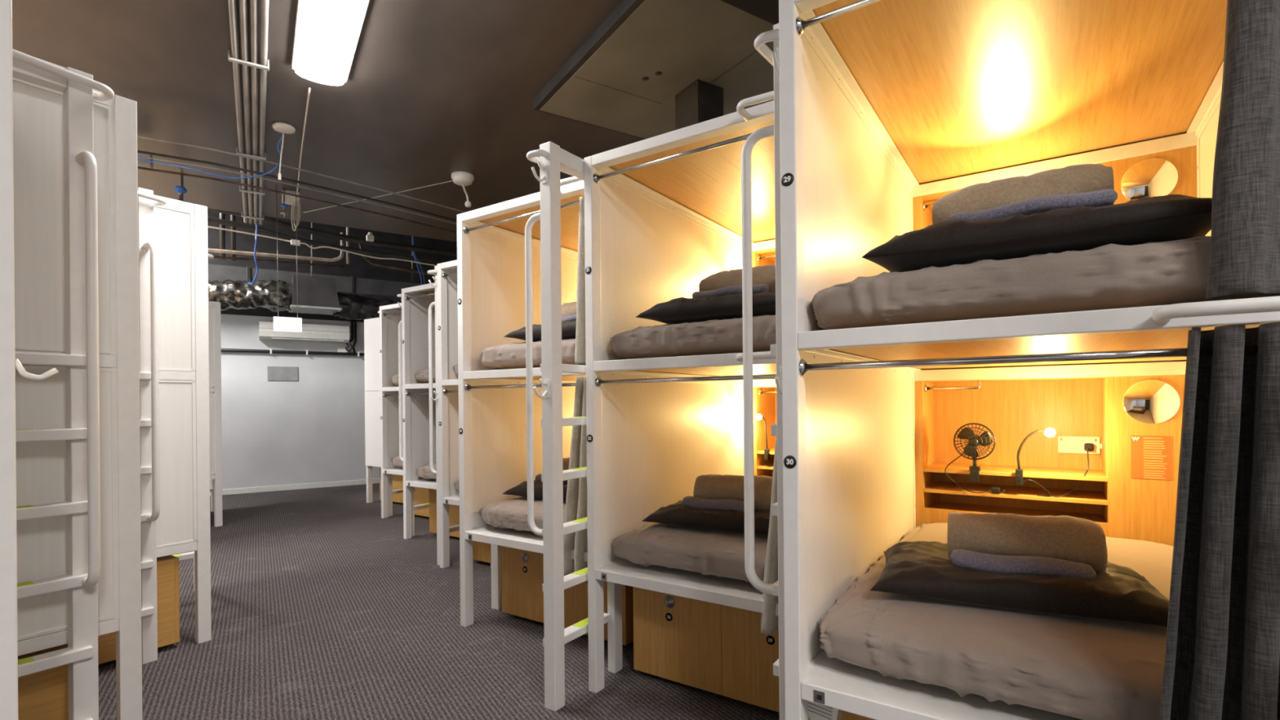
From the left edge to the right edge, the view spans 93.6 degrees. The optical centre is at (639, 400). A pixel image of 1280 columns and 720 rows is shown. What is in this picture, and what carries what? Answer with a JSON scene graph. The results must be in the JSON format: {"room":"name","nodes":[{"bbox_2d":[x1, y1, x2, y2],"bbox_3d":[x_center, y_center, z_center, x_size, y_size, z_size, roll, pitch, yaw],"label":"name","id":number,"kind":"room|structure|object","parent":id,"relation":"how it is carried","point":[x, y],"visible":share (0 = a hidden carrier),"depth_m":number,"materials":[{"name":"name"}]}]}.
{"room":"dormitory","nodes":[
{"label":"dormitory","id":0,"kind":"room"},
{"bbox_2d":[12,0,643,241],"bbox_3d":[-1.301,-2.338,2.801,6.650,0.900,14.100,-1,0,-33],"label":"ceiling","id":1,"kind":"structure","parent":0,"point":[433,90],"depth_m":3.70,"materials":[{"name":"paint"}]},
{"bbox_2d":[137,152,153,168],"bbox_3d":[-3.589,-1.733,4.316,0.130,0.090,0.120,-1,0,-33],"label":"junction box","id":2,"kind":"object","parent":1,"relation":"attached to","point":[140,163],"visible":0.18,"depth_m":4.29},
{"bbox_2d":[173,175,188,202],"bbox_3d":[-3.717,-1.724,4.867,0.100,0.285,0.170,-1,0,-33],"label":"valve","id":3,"kind":"object","parent":1,"relation":"attached to","point":[180,189],"visible":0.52,"depth_m":4.82,"materials":[{"name":"metal"}]},
{"bbox_2d":[137,134,282,178],"bbox_3d":[-3.353,-1.675,3.941,1.819,0.355,0.167,-1,0,-19],"label":"cable","id":4,"kind":"object","parent":1,"relation":"hanging from","point":[277,166],"visible":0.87,"depth_m":4.05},
{"bbox_2d":[219,213,225,259],"bbox_3d":[-4.749,-2.133,6.828,0.053,1.050,0.056,-1,0,-33],"label":"pipe","id":5,"kind":"object","parent":1,"relation":"hanging from","point":[222,233],"visible":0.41,"depth_m":6.80,"materials":[{"name":"metal"}]},
{"bbox_2d":[230,214,235,261],"bbox_3d":[-4.664,-2.133,6.882,0.053,1.050,0.056,-1,0,-33],"label":"pipe","id":6,"kind":"object","parent":1,"relation":"hanging from","point":[233,234],"visible":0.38,"depth_m":6.86,"materials":[{"name":"metal"}]},
{"bbox_2d":[227,0,247,222],"bbox_3d":[-0.968,-1.856,1.335,0.032,0.058,11.273,-1,0,-33],"label":"conduit pipe","id":7,"kind":"object","parent":1,"relation":"attached to","point":[232,3],"visible":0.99,"depth_m":3.54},
{"bbox_2d":[239,0,252,223],"bbox_3d":[-0.931,-1.856,1.358,0.032,0.058,11.273,-1,0,-33],"label":"conduit pipe","id":8,"kind":"object","parent":1,"relation":"attached to","point":[242,3],"visible":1,"depth_m":3.54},
{"bbox_2d":[227,48,269,71],"bbox_3d":[-2.132,-1.856,3.276,0.188,0.050,0.028,-1,0,-33],"label":"clamp","id":9,"kind":"object","parent":1,"relation":"attached to","point":[232,60],"visible":1,"depth_m":3.27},
{"bbox_2d":[248,224,257,284],"bbox_3d":[-4.321,-1.979,6.712,0.273,1.364,0.047,-1,0,43],"label":"cable","id":10,"kind":"object","parent":1,"relation":"hanging from","point":[255,249],"visible":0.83,"depth_m":6.63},
{"bbox_2d":[249,0,257,224],"bbox_3d":[-0.895,-1.856,1.381,0.032,0.058,11.273,-1,0,-33],"label":"conduit pipe","id":11,"kind":"object","parent":1,"relation":"attached to","point":[253,3],"visible":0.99,"depth_m":3.57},
{"bbox_2d":[258,0,269,225],"bbox_3d":[-0.859,-1.857,1.404,0.032,0.058,11.273,-1,0,-33],"label":"conduit pipe","id":12,"kind":"object","parent":1,"relation":"attached to","point":[264,3],"visible":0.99,"depth_m":3.56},
{"bbox_2d":[271,122,295,180],"bbox_3d":[-2.437,-1.692,4.113,0.140,0.372,0.140,-1,0,-33],"label":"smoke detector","id":13,"kind":"object","parent":1,"relation":"attached to","point":[284,128],"visible":1,"depth_m":4.09,"materials":[{"name":"white plastic"}]},
{"bbox_2d":[273,185,302,332],"bbox_3d":[-3.094,-1.239,5.269,0.216,1.267,0.028,-1,0,-33],"label":"hanging sign","id":14,"kind":"object","parent":1,"relation":"hanging from","point":[280,323],"visible":1,"depth_m":5.26,"materials":[{"name":"metal"}]},
{"bbox_2d":[281,87,311,231],"bbox_3d":[-2.558,-1.693,4.492,0.139,0.366,2.210,-1,0,-33],"label":"lamp flex","id":15,"kind":"object","parent":1,"relation":"hanging from","point":[290,200],"visible":0.96,"depth_m":5.33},
{"bbox_2d":[288,222,342,315],"bbox_3d":[-4.141,-1.902,7.641,0.555,1.522,0.540,-1,0,-33],"label":"box","id":16,"kind":"object","parent":1,"relation":"hanging from","point":[316,295],"visible":0.86,"depth_m":7.47,"materials":[{"name":"grey metal"}]},
{"bbox_2d":[208,279,292,311],"bbox_3d":[-5.779,-1.272,6.694,3.299,0.473,0.413,-1,0,-30],"label":"flexible duct","id":17,"kind":"object","parent":16,"relation":"attached to","point":[237,295],"visible":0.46,"depth_m":7.20,"materials":[{"name":"metal"}]},
{"bbox_2d":[288,304,342,315],"bbox_3d":[-4.134,-1.152,7.641,0.555,0.022,0.540,-1,0,-33],"label":"grille","id":18,"kind":"object","parent":16,"relation":"attached to","point":[329,309],"depth_m":7.55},
{"bbox_2d":[333,292,401,319],"bbox_3d":[-2.787,-1.266,8.640,2.907,0.381,0.380,-1,0,-34],"label":"flexible duct","id":19,"kind":"object","parent":16,"relation":"attached to","point":[353,307],"visible":0.32,"depth_m":7.88,"materials":[{"name":"black metal"}]},
{"bbox_2d":[208,235,429,299],"bbox_3d":[-4.792,-2.080,8.283,6.650,1.155,0.470,-1,0,-33],"label":"air duct","id":20,"kind":"object","parent":1,"relation":"hanging from","point":[365,287],"visible":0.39,"depth_m":8.38,"materials":[{"name":"grey metal"}]},
{"bbox_2d":[291,0,369,85],"bbox_3d":[-1.494,-1.849,2.906,0.280,0.075,1.250,-1,0,-33],"label":"ceiling light","id":21,"kind":"object","parent":1,"relation":"attached to","point":[327,33],"visible":1,"depth_m":3.02,"materials":[{"name":"white plastic"}]},
{"bbox_2d":[346,226,349,263],"bbox_3d":[-3.661,-2.192,7.521,0.034,0.950,0.036,-1,0,-33],"label":"pipe","id":22,"kind":"object","parent":1,"relation":"hanging from","point":[347,228],"visible":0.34,"depth_m":7.51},
{"bbox_2d":[451,171,474,207],"bbox_3d":[-1.492,-1.777,5.054,0.198,0.220,0.235,-1,0,-33],"label":"smoke detector","id":23,"kind":"object","parent":1,"relation":"attached to","point":[463,179],"visible":1,"depth_m":4.98,"materials":[{"name":"white plastic"}]},
{"bbox_2d":[302,180,453,213],"bbox_3d":[-2.402,-1.829,5.410,1.892,0.005,0.006,-1,0,25],"label":"wire","id":24,"kind":"object","parent":23,"relation":"attached to","point":[451,180],"visible":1,"depth_m":5.34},
{"bbox_2d":[533,0,773,139],"bbox_3d":[0.685,-1.870,3.761,2.275,0.072,1.470,-1,0,-33],"label":"ceiling panel","id":25,"kind":"object","parent":1,"relation":"attached to","point":[626,77],"visible":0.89,"depth_m":3.29,"materials":[{"name":"paint"}]},
{"bbox_2d":[675,79,723,129],"bbox_3d":[0.353,-1.493,3.565,0.190,0.680,0.220,-1,0,-33],"label":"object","id":26,"kind":"object","parent":25,"relation":"hanging from","point":[701,101],"visible":0.44,"depth_m":3.48,"materials":[{"name":"paint"}]},
{"bbox_2d":[720,0,778,24],"bbox_3d":[1.304,-1.851,2.860,2.200,0.119,0.705,-1,0,-33],"label":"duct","id":27,"kind":"object","parent":1,"relation":"attached to","point":[767,11],"visible":0.02,"depth_m":2.73,"materials":[{"name":"metal"}]},
{"bbox_2d":[207,210,457,489],"bbox_3d":[-5.123,-0.729,8.822,7.050,4.050,0.220,-1,0,-33],"label":"wall","id":28,"kind":"structure","parent":0,"point":[311,428],"depth_m":8.78,"materials":[{"name":"paint"}]},
{"bbox_2d":[266,366,297,381],"bbox_3d":[-5.162,-0.391,8.682,0.380,0.205,0.012,-1,0,-33],"label":"wall plaque","id":29,"kind":"object","parent":28,"relation":"attached to","point":[274,373],"visible":1,"depth_m":8.68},
{"bbox_2d":[221,348,364,356],"bbox_3d":[-5.057,-0.705,8.719,6.650,0.068,0.065,-1,0,-33],"label":"pipe","id":30,"kind":"object","parent":28,"relation":"attached to","point":[239,350],"visible":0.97,"depth_m":8.70,"materials":[{"name":"black plastic"}]},
{"bbox_2d":[209,478,379,496],"bbox_3d":[-5.053,1.258,8.740,6.650,0.075,0.015,-1,0,-33],"label":"baseboard","id":31,"kind":"structure","parent":28,"relation":"attached to","point":[307,486],"depth_m":8.75,"materials":[{"name":"white plastic"}]},
{"bbox_2d":[258,320,349,342],"bbox_3d":[-4.875,-0.999,8.754,1.142,0.255,0.205,-1,0,-33],"label":"air conditioner","id":32,"kind":"object","parent":28,"relation":"attached to","point":[310,332],"visible":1,"depth_m":8.72,"materials":[{"name":"white plastic"}]},
{"bbox_2d":[345,319,356,352],"bbox_3d":[-4.392,-1.029,9.123,0.063,0.603,0.178,-1,0,39],"label":"bundle","id":33,"kind":"object","parent":32,"relation":"attached to","point":[351,340],"visible":0.94,"depth_m":9.14,"materials":[{"name":"black plastic"}]},
{"bbox_2d":[97,483,779,719],"bbox_3d":[-1.269,1.311,2.801,7.050,0.100,14.500,-1,0,-33],"label":"floor","id":34,"kind":"structure","parent":0,"point":[322,608],"depth_m":3.10,"materials":[{"name":"carpet"}]},
{"bbox_2d":[17,644,68,719],"bbox_3d":[-2.521,1.042,1.796,0.890,0.462,1.174,-1,0,34],"label":"locker","id":35,"kind":"object","parent":34,"relation":"on","point":[42,695],"visible":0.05,"depth_m":1.92,"materials":[{"name":"brown wood"}]},
{"bbox_2d":[0,0,114,719],"bbox_3d":[-1.989,0.118,0.668,1.079,2.300,2.440,-1,0,34],"label":"pod","id":36,"kind":"object","parent":34,"relation":"on","point":[82,506],"visible":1,"depth_m":1.82,"materials":[{"name":"white metal"}]},
{"bbox_2d":[12,77,166,719],"bbox_3d":[-2.635,0.124,1.702,1.079,2.300,2.440,-1,0,34],"label":"pod","id":37,"kind":"object","parent":34,"relation":"on","point":[128,289],"visible":0.7,"depth_m":2.00,"materials":[{"name":"white wood"}]},
{"bbox_2d":[97,555,179,667],"bbox_3d":[-3.057,1.046,2.881,0.890,0.462,1.174,-1,0,34],"label":"locker","id":38,"kind":"object","parent":34,"relation":"on","point":[167,566],"visible":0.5,"depth_m":3.05,"materials":[{"name":"brown wood"}]},
{"bbox_2d":[153,195,213,644],"bbox_3d":[-3.190,0.129,2.813,1.079,2.300,2.440,-1,0,34],"label":"pod","id":39,"kind":"object","parent":34,"relation":"on","point":[180,240],"visible":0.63,"depth_m":3.11,"materials":[{"name":"white wood"}]},
{"bbox_2d":[189,301,222,526],"bbox_3d":[-5.213,0.147,5.810,1.079,2.300,2.440,-1,0,34],"label":"pod","id":40,"kind":"object","parent":34,"relation":"on","point":[214,308],"visible":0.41,"depth_m":6.14,"materials":[{"name":"white wood"}]},
{"bbox_2d":[364,311,403,516],"bbox_3d":[-2.559,0.123,7.880,1.079,2.300,2.520,-1,0,34],"label":"pod","id":41,"kind":"object","parent":34,"relation":"on","point":[371,326],"visible":0.2,"depth_m":7.41,"materials":[{"name":"white wood"}]},
{"bbox_2d":[379,466,403,504],"bbox_3d":[-2.601,1.042,7.797,0.890,0.462,1.174,-1,0,34],"label":"locker","id":42,"kind":"object","parent":34,"relation":"on","point":[397,480],"visible":0.03,"depth_m":7.38,"materials":[{"name":"brown wood"}]},
{"bbox_2d":[379,293,429,536],"bbox_3d":[-1.937,0.117,6.866,1.079,2.300,2.520,-1,0,34],"label":"pod","id":43,"kind":"object","parent":34,"relation":"on","point":[390,315],"visible":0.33,"depth_m":6.53,"materials":[{"name":"white wood"}]},
{"bbox_2d":[391,454,403,467],"bbox_3d":[-1.887,0.649,6.933,1.017,0.174,1.606,-1,0,34],"label":"mattress","id":44,"kind":"object","parent":43,"relation":"on","point":[397,461],"visible":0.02,"depth_m":6.47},
{"bbox_2d":[413,486,429,518],"bbox_3d":[-1.939,1.036,6.876,0.890,0.462,1.174,-1,0,34],"label":"locker","id":45,"kind":"object","parent":34,"relation":"on","point":[421,495],"visible":0.12,"depth_m":6.48,"materials":[{"name":"brown wood"}]},
{"bbox_2d":[401,265,459,565],"bbox_3d":[-1.301,0.112,5.867,1.079,2.300,2.520,-1,0,34],"label":"pod","id":46,"kind":"object","parent":34,"relation":"on","point":[420,444],"visible":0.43,"depth_m":5.54,"materials":[{"name":"white wood"}]},
{"bbox_2d":[414,367,435,382],"bbox_3d":[-1.258,-0.243,5.934,1.017,0.174,1.606,-1,0,34],"label":"mattress","id":47,"kind":"object","parent":46,"relation":"on","point":[422,375],"visible":0.09,"depth_m":5.46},
{"bbox_2d":[415,462,436,479],"bbox_3d":[-1.250,0.643,5.934,1.017,0.174,1.606,-1,0,34],"label":"mattress","id":48,"kind":"object","parent":46,"relation":"on","point":[424,471],"visible":0.04,"depth_m":5.45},
{"bbox_2d":[429,488,459,538],"bbox_3d":[-1.303,1.031,5.878,0.890,0.462,1.174,-1,0,34],"label":"locker","id":49,"kind":"object","parent":34,"relation":"on","point":[454,510],"visible":0.02,"depth_m":5.60,"materials":[{"name":"brown wood"}]},
{"bbox_2d":[437,259,502,609],"bbox_3d":[-0.641,0.106,4.887,1.079,2.300,2.520,-1,0,34],"label":"pod","id":50,"kind":"object","parent":34,"relation":"on","point":[447,299],"visible":0.18,"depth_m":4.55,"materials":[{"name":"white wood"}]},
{"bbox_2d":[472,540,491,564],"bbox_3d":[-0.643,1.025,4.898,0.890,0.462,1.174,-1,0,34],"label":"locker","id":51,"kind":"object","parent":34,"relation":"on","point":[481,551],"visible":0.02,"depth_m":4.61,"materials":[{"name":"brown wood"}]},
{"bbox_2d":[457,141,622,711],"bbox_3d":[-0.130,0.101,3.701,1.079,2.300,2.520,-1,0,34],"label":"pod","id":52,"kind":"object","parent":34,"relation":"on","point":[517,258],"visible":0.47,"depth_m":3.34,"materials":[{"name":"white wood"}]},
{"bbox_2d":[478,496,565,531],"bbox_3d":[-0.080,0.633,3.767,1.017,0.174,1.606,-1,0,34],"label":"mattress","id":53,"kind":"object","parent":52,"relation":"on","point":[512,513],"visible":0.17,"depth_m":3.26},
{"bbox_2d":[502,480,567,501],"bbox_3d":[-0.373,0.503,3.481,0.700,0.092,0.470,-1,0,29],"label":"pillow","id":54,"kind":"object","parent":53,"relation":"on","point":[521,490],"visible":0.14,"depth_m":3.39,"materials":[{"name":"brown fabric"}]},
{"bbox_2d":[562,457,569,484],"bbox_3d":[-0.376,0.415,3.549,0.374,0.163,0.182,-1,0,30],"label":"rolled blanket","id":55,"kind":"object","parent":54,"relation":"on","point":[565,460],"visible":0.07,"depth_m":3.51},
{"bbox_2d":[479,338,586,369],"bbox_3d":[-0.088,-0.253,3.767,1.017,0.174,1.606,-1,0,34],"label":"mattress","id":56,"kind":"object","parent":52,"relation":"on","point":[508,355],"visible":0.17,"depth_m":3.21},
{"bbox_2d":[503,320,576,342],"bbox_3d":[-0.333,-0.381,3.303,0.700,0.088,0.470,-1,0,34],"label":"pillow","id":57,"kind":"object","parent":56,"relation":"on","point":[568,327],"visible":0.12,"depth_m":3.19,"materials":[{"name":"brown fabric"}]},
{"bbox_2d":[561,301,576,316],"bbox_3d":[-0.277,-0.474,3.281,0.380,0.161,0.184,-1,0,34],"label":"rolled blanket","id":58,"kind":"object","parent":57,"relation":"on","point":[567,308],"visible":0.11,"depth_m":3.27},
{"bbox_2d":[563,376,587,574],"bbox_3d":[-0.277,0.360,2.856,0.289,0.945,0.068,-1,0,34],"label":"curtain","id":59,"kind":"object","parent":52,"relation":"hanging from","point":[576,491],"visible":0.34,"depth_m":2.85,"materials":[{"name":"grey fabric"}]},
{"bbox_2d":[574,196,586,364],"bbox_3d":[-0.238,-0.576,2.863,0.217,0.793,0.050,-1,0,34],"label":"curtain","id":60,"kind":"object","parent":52,"relation":"hanging from","point":[580,351],"visible":0.35,"depth_m":2.88,"materials":[{"name":"grey fabric"}]},
{"bbox_2d":[501,546,633,645],"bbox_3d":[-0.121,1.020,3.710,0.890,0.462,1.174,-1,0,34],"label":"locker","id":61,"kind":"object","parent":34,"relation":"on","point":[522,571],"visible":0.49,"depth_m":3.34,"materials":[{"name":"brown wood"}]},
{"bbox_2d":[632,586,779,712],"bbox_3d":[0.653,1.013,2.946,0.890,0.462,1.174,-1,0,34],"label":"locker","id":62,"kind":"object","parent":34,"relation":"on","point":[715,648],"visible":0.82,"depth_m":2.52,"materials":[{"name":"brown wood"}]},
{"bbox_2d":[583,22,841,719],"bbox_3d":[0.653,0.094,2.931,1.079,2.300,2.520,-1,0,34],"label":"pod","id":63,"kind":"object","parent":34,"relation":"on","point":[666,213],"visible":0.47,"depth_m":2.71,"materials":[{"name":"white wood"}]},
{"bbox_2d":[612,522,768,582],"bbox_3d":[0.703,0.625,2.998,1.017,0.174,1.606,-1,0,34],"label":"mattress","id":64,"kind":"object","parent":63,"relation":"on","point":[704,552],"visible":0.24,"depth_m":2.43,"materials":[{"name":"fabric"}]},
{"bbox_2d":[641,500,769,535],"bbox_3d":[0.426,0.498,2.664,0.700,0.088,0.470,-1,0,30],"label":"pillow","id":65,"kind":"object","parent":64,"relation":"on","point":[677,514],"visible":0.48,"depth_m":2.51,"materials":[{"name":"brown fabric"}]},
{"bbox_2d":[681,496,755,512],"bbox_3d":[0.334,0.446,2.582,0.330,0.051,0.073,-1,0,31],"label":"rolled towel","id":66,"kind":"object","parent":65,"relation":"on","point":[689,501],"visible":0.83,"depth_m":2.56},
{"bbox_2d":[693,474,772,511],"bbox_3d":[0.430,0.406,2.654,0.380,0.161,0.184,-1,0,32],"label":"rolled blanket","id":67,"kind":"object","parent":65,"relation":"on","point":[713,486],"visible":0.73,"depth_m":2.60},
{"bbox_2d":[608,315,776,359],"bbox_3d":[0.695,-0.260,2.998,1.017,0.174,1.606,-1,0,34],"label":"mattress","id":68,"kind":"object","parent":63,"relation":"on","point":[716,336],"visible":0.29,"depth_m":2.38,"materials":[{"name":"fabric"}]},
{"bbox_2d":[635,290,775,324],"bbox_3d":[0.401,-0.390,2.567,0.700,0.093,0.470,-1,0,34],"label":"pillow","id":69,"kind":"object","parent":68,"relation":"on","point":[682,309],"visible":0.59,"depth_m":2.42,"materials":[{"name":"brown fabric"}]},
{"bbox_2d":[692,284,768,297],"bbox_3d":[0.363,-0.440,2.441,0.330,0.052,0.073,-1,0,34],"label":"rolled towel","id":70,"kind":"object","parent":69,"relation":"on","point":[732,290],"visible":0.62,"depth_m":2.41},
{"bbox_2d":[698,264,775,291],"bbox_3d":[0.447,-0.478,2.529,0.377,0.156,0.177,-1,0,34],"label":"rolled blanket","id":71,"kind":"object","parent":69,"relation":"on","point":[766,274],"visible":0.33,"depth_m":2.47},
{"bbox_2d":[755,413,769,459],"bbox_3d":[0.793,0.233,3.873,0.112,0.300,0.041,-1,0,-39],"label":"reading lamp","id":72,"kind":"object","parent":63,"relation":"attached to","point":[766,456],"visible":1,"depth_m":3.88,"materials":[{"name":"silver plastic"}]},
{"bbox_2d":[756,462,773,469],"bbox_3d":[1.147,0.434,3.870,0.702,0.016,0.321,-1,0,34],"label":"shelf","id":73,"kind":"object","parent":63,"relation":"attached to","point":[760,465],"depth_m":3.96,"materials":[{"name":"brown wood"}]},
{"bbox_2d":[756,448,774,454],"bbox_3d":[1.146,0.336,3.870,0.702,0.016,0.321,-1,0,34],"label":"shelf","id":74,"kind":"object","parent":63,"relation":"attached to","point":[759,451],"depth_m":3.95,"materials":[{"name":"brown wood"}]},
{"bbox_2d":[760,435,778,635],"bbox_3d":[0.518,0.348,2.075,0.257,0.935,0.067,-1,0,34],"label":"curtain","id":75,"kind":"object","parent":63,"relation":"hanging from","point":[769,621],"visible":0.12,"depth_m":2.09,"materials":[{"name":"grey fabric"}]},
{"bbox_2d":[841,710,875,719],"bbox_3d":[1.250,1.008,1.899,0.890,0.462,1.174,-1,0,34],"label":"locker","id":76,"kind":"object","parent":34,"relation":"on","point":[845,715],"visible":0.02,"depth_m":1.67,"materials":[{"name":"brown wood"}]},
{"bbox_2d":[778,0,1279,719],"bbox_3d":[1.252,0.089,1.888,1.079,2.300,2.520,-1,0,34],"label":"pod","id":77,"kind":"object","parent":34,"relation":"on","point":[889,109],"visible":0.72,"depth_m":1.94,"materials":[{"name":"white laminate"}]},
{"bbox_2d":[808,701,838,719],"bbox_3d":[0.473,0.894,1.623,0.122,0.223,0.057,-1,0,34],"label":"card","id":78,"kind":"object","parent":77,"relation":"hanging from","point":[815,711],"visible":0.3,"depth_m":1.63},
{"bbox_2d":[944,422,1004,493],"bbox_3d":[1.537,0.262,2.763,0.240,0.322,0.099,-1,0,34],"label":"fan","id":79,"kind":"object","parent":77,"relation":"on","point":[985,439],"visible":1,"depth_m":2.74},
{"bbox_2d":[817,522,1173,719],"bbox_3d":[1.302,0.620,1.955,1.017,0.174,1.606,-1,0,34],"label":"mattress","id":80,"kind":"object","parent":77,"relation":"on","point":[1084,668],"visible":0.42,"depth_m":1.42,"materials":[{"name":"fabric"}]},
{"bbox_2d":[870,541,1168,626],"bbox_3d":[1.051,0.491,1.713,0.700,0.092,0.470,-1,0,26],"label":"pillow","id":81,"kind":"object","parent":80,"relation":"on","point":[925,569],"visible":0.78,"depth_m":1.54,"materials":[{"name":"brown fabric"}]},
{"bbox_2d":[950,549,1096,579],"bbox_3d":[1.017,0.440,1.609,0.330,0.051,0.072,-1,0,26],"label":"rolled towel","id":82,"kind":"object","parent":81,"relation":"on","point":[1025,565],"visible":0.91,"depth_m":1.59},
{"bbox_2d":[946,512,1107,572],"bbox_3d":[1.087,0.402,1.712,0.374,0.163,0.182,-1,0,28],"label":"folded towel","id":83,"kind":"object","parent":81,"relation":"on","point":[1064,537],"visible":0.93,"depth_m":1.65,"materials":[{"name":"fabric"}]},
{"bbox_2d":[923,462,1107,481],"bbox_3d":[1.745,0.330,2.828,0.702,0.016,0.321,-1,0,34],"label":"shelf","id":84,"kind":"object","parent":77,"relation":"attached to","point":[1040,470],"depth_m":2.80,"materials":[{"name":"brown wood"}]},
{"bbox_2d":[923,480,1107,505],"bbox_3d":[1.746,0.428,2.828,0.702,0.016,0.321,-1,0,34],"label":"shelf","id":85,"kind":"object","parent":77,"relation":"attached to","point":[1081,494],"depth_m":2.81,"materials":[{"name":"brown wood"}]},
{"bbox_2d":[811,235,1279,329],"bbox_3d":[1.294,-0.265,1.955,1.017,0.174,1.606,-1,0,34],"label":"mattress","id":86,"kind":"object","parent":77,"relation":"on","point":[1150,273],"visible":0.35,"depth_m":1.31,"materials":[{"name":"fabric"}]},
{"bbox_2d":[862,194,1212,271],"bbox_3d":[0.980,-0.395,1.514,0.700,0.093,0.470,-1,0,34],"label":"pillow","id":87,"kind":"object","parent":86,"relation":"on","point":[1171,217],"visible":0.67,"depth_m":1.33,"materials":[{"name":"black fabric"}]},
{"bbox_2d":[932,164,1114,224],"bbox_3d":[0.954,-0.482,1.513,0.377,0.156,0.177,-1,0,37],"label":"folded towel","id":88,"kind":"object","parent":87,"relation":"on","point":[1082,178],"visible":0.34,"depth_m":1.45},
{"bbox_2d":[948,188,1117,221],"bbox_3d":[0.904,-0.445,1.402,0.330,0.052,0.073,-1,0,36],"label":"rolled towel","id":89,"kind":"object","parent":87,"relation":"on","point":[1108,197],"visible":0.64,"depth_m":1.36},
{"bbox_2d":[1015,427,1088,497],"bbox_3d":[1.891,0.267,2.641,0.423,0.308,0.199,-1,0,-14],"label":"reading lamp","id":90,"kind":"object","parent":77,"relation":"attached to","point":[1049,432],"visible":1,"depth_m":2.63,"materials":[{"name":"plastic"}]},
{"bbox_2d":[1057,435,1102,453],"bbox_3d":[2.042,0.207,2.789,0.168,0.080,0.050,-1,0,34],"label":"power outlet","id":91,"kind":"object","parent":77,"relation":"attached to","point":[1066,444],"visible":0.99,"depth_m":2.80,"materials":[{"name":"white plastic"}]},
{"bbox_2d":[1120,158,1178,200],"bbox_3d":[2.044,-0.883,2.413,0.178,0.178,0.006,-1,0,34],"label":"mirror","id":92,"kind":"object","parent":77,"relation":"attached to","point":[1140,177],"depth_m":2.41,"materials":[{"name":"clear glass"}]},
{"bbox_2d":[1130,435,1171,479],"bbox_3d":[2.053,0.228,2.415,0.124,0.174,0.003,-1,0,34],"label":"printed notice","id":93,"kind":"object","parent":77,"relation":"attached to","point":[1150,455],"visible":1,"depth_m":2.41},
{"bbox_2d":[1122,379,1180,423],"bbox_3d":[2.052,0.005,2.413,0.178,0.178,0.006,-1,0,34],"label":"mirror","id":94,"kind":"object","parent":77,"relation":"attached to","point":[1144,401],"depth_m":2.41,"materials":[{"name":"clear glass"}]},
{"bbox_2d":[1159,322,1279,719],"bbox_3d":[1.094,0.344,1.051,0.323,0.952,0.108,-1,0,34],"label":"curtain","id":95,"kind":"object","parent":77,"relation":"hanging from","point":[1222,655],"visible":1,"depth_m":1.06,"materials":[{"name":"grey fabric"}]},
{"bbox_2d":[1205,0,1279,297],"bbox_3d":[1.139,-0.589,1.050,0.221,0.793,0.055,-1,0,34],"label":"curtain","id":96,"kind":"object","parent":77,"relation":"hanging from","point":[1245,251],"visible":1,"depth_m":1.07,"materials":[{"name":"grey fabric"}]},
{"bbox_3d":[-4.176,-0.738,0.960,0.200,4.050,14.100,-1,0,-32],"label":"wall","id":97,"kind":"structure","parent":0,"visible":0},
{"bbox_2d":[208,232,344,262],"bbox_3d":[-5.161,-1.774,6.208,3.794,0.459,0.040,-1,0,-33],"label":"conduit","id":98,"kind":"object","parent":97,"relation":"attached to","point":[210,250],"visible":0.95,"depth_m":6.86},
{"bbox_2d":[213,255,344,268],"bbox_3d":[-5.183,-1.559,6.252,3.801,0.115,0.026,-1,0,-33],"label":"conduit","id":99,"kind":"object","parent":97,"relation":"attached to","point":[215,256],"visible":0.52,"depth_m":6.89,"materials":[{"name":"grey metal"}]},
{"bbox_2d":[137,166,457,232],"bbox_3d":[-3.174,-1.646,4.737,5.554,0.029,0.465,-1,0,-40],"label":"cable","id":100,"kind":"object","parent":97,"relation":"attached to","point":[138,167],"visible":0.72,"depth_m":4.75,"materials":[{"name":"grey metal"}]},
{"bbox_2d":[137,155,457,224],"bbox_3d":[-3.083,-1.672,4.593,5.553,0.025,0.461,-1,0,-40],"label":"cable","id":101,"kind":"object","parent":97,"relation":"attached to","point":[143,157],"visible":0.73,"depth_m":4.60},
{"bbox_2d":[137,150,457,221],"bbox_3d":[-3.062,-1.692,4.560,5.554,0.031,0.467,-1,0,-40],"label":"cable","id":102,"kind":"object","parent":97,"relation":"attached to","point":[138,151],"visible":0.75,"depth_m":4.58,"materials":[{"name":"paint"}]},
{"bbox_2d":[137,135,466,213],"bbox_3d":[-2.993,-1.748,4.450,5.553,0.027,0.463,-1,0,-40],"label":"cable","id":103,"kind":"object","parent":97,"relation":"attached to","point":[138,136],"visible":0.65,"depth_m":4.47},
{"bbox_2d":[207,226,436,266],"bbox_3d":[-3.849,-1.825,6.807,6.650,0.277,0.016,-1,0,-33],"label":"cable","id":104,"kind":"object","parent":97,"relation":"attached to","point":[207,226],"visible":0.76,"depth_m":6.91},
{"bbox_2d":[207,217,451,263],"bbox_3d":[-3.930,-1.873,6.933,6.650,0.234,0.060,-1,0,-33],"label":"duct pipe","id":105,"kind":"object","parent":97,"relation":"attached to","point":[210,220],"visible":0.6,"depth_m":7.02,"materials":[{"name":"metal"}]},
{"bbox_2d":[207,208,457,256],"bbox_3d":[-3.823,-1.954,6.765,6.650,0.243,0.070,-1,0,-33],"label":"duct pipe","id":106,"kind":"object","parent":97,"relation":"attached to","point":[268,220],"visible":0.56,"depth_m":7.00,"materials":[{"name":"metal"}]},
{"bbox_3d":[1.601,-0.789,4.641,0.200,4.050,14.100,-1,0,-32],"label":"wall","id":107,"kind":"structure","parent":0,"visible":0},
{"bbox_2d":[358,243,434,275],"bbox_3d":[-2.293,-1.777,8.035,2.708,0.412,0.038,-1,0,-33],"label":"conduit","id":108,"kind":"object","parent":107,"relation":"attached to","point":[360,245],"visible":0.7,"depth_m":7.50,"materials":[{"name":"grey metal"}]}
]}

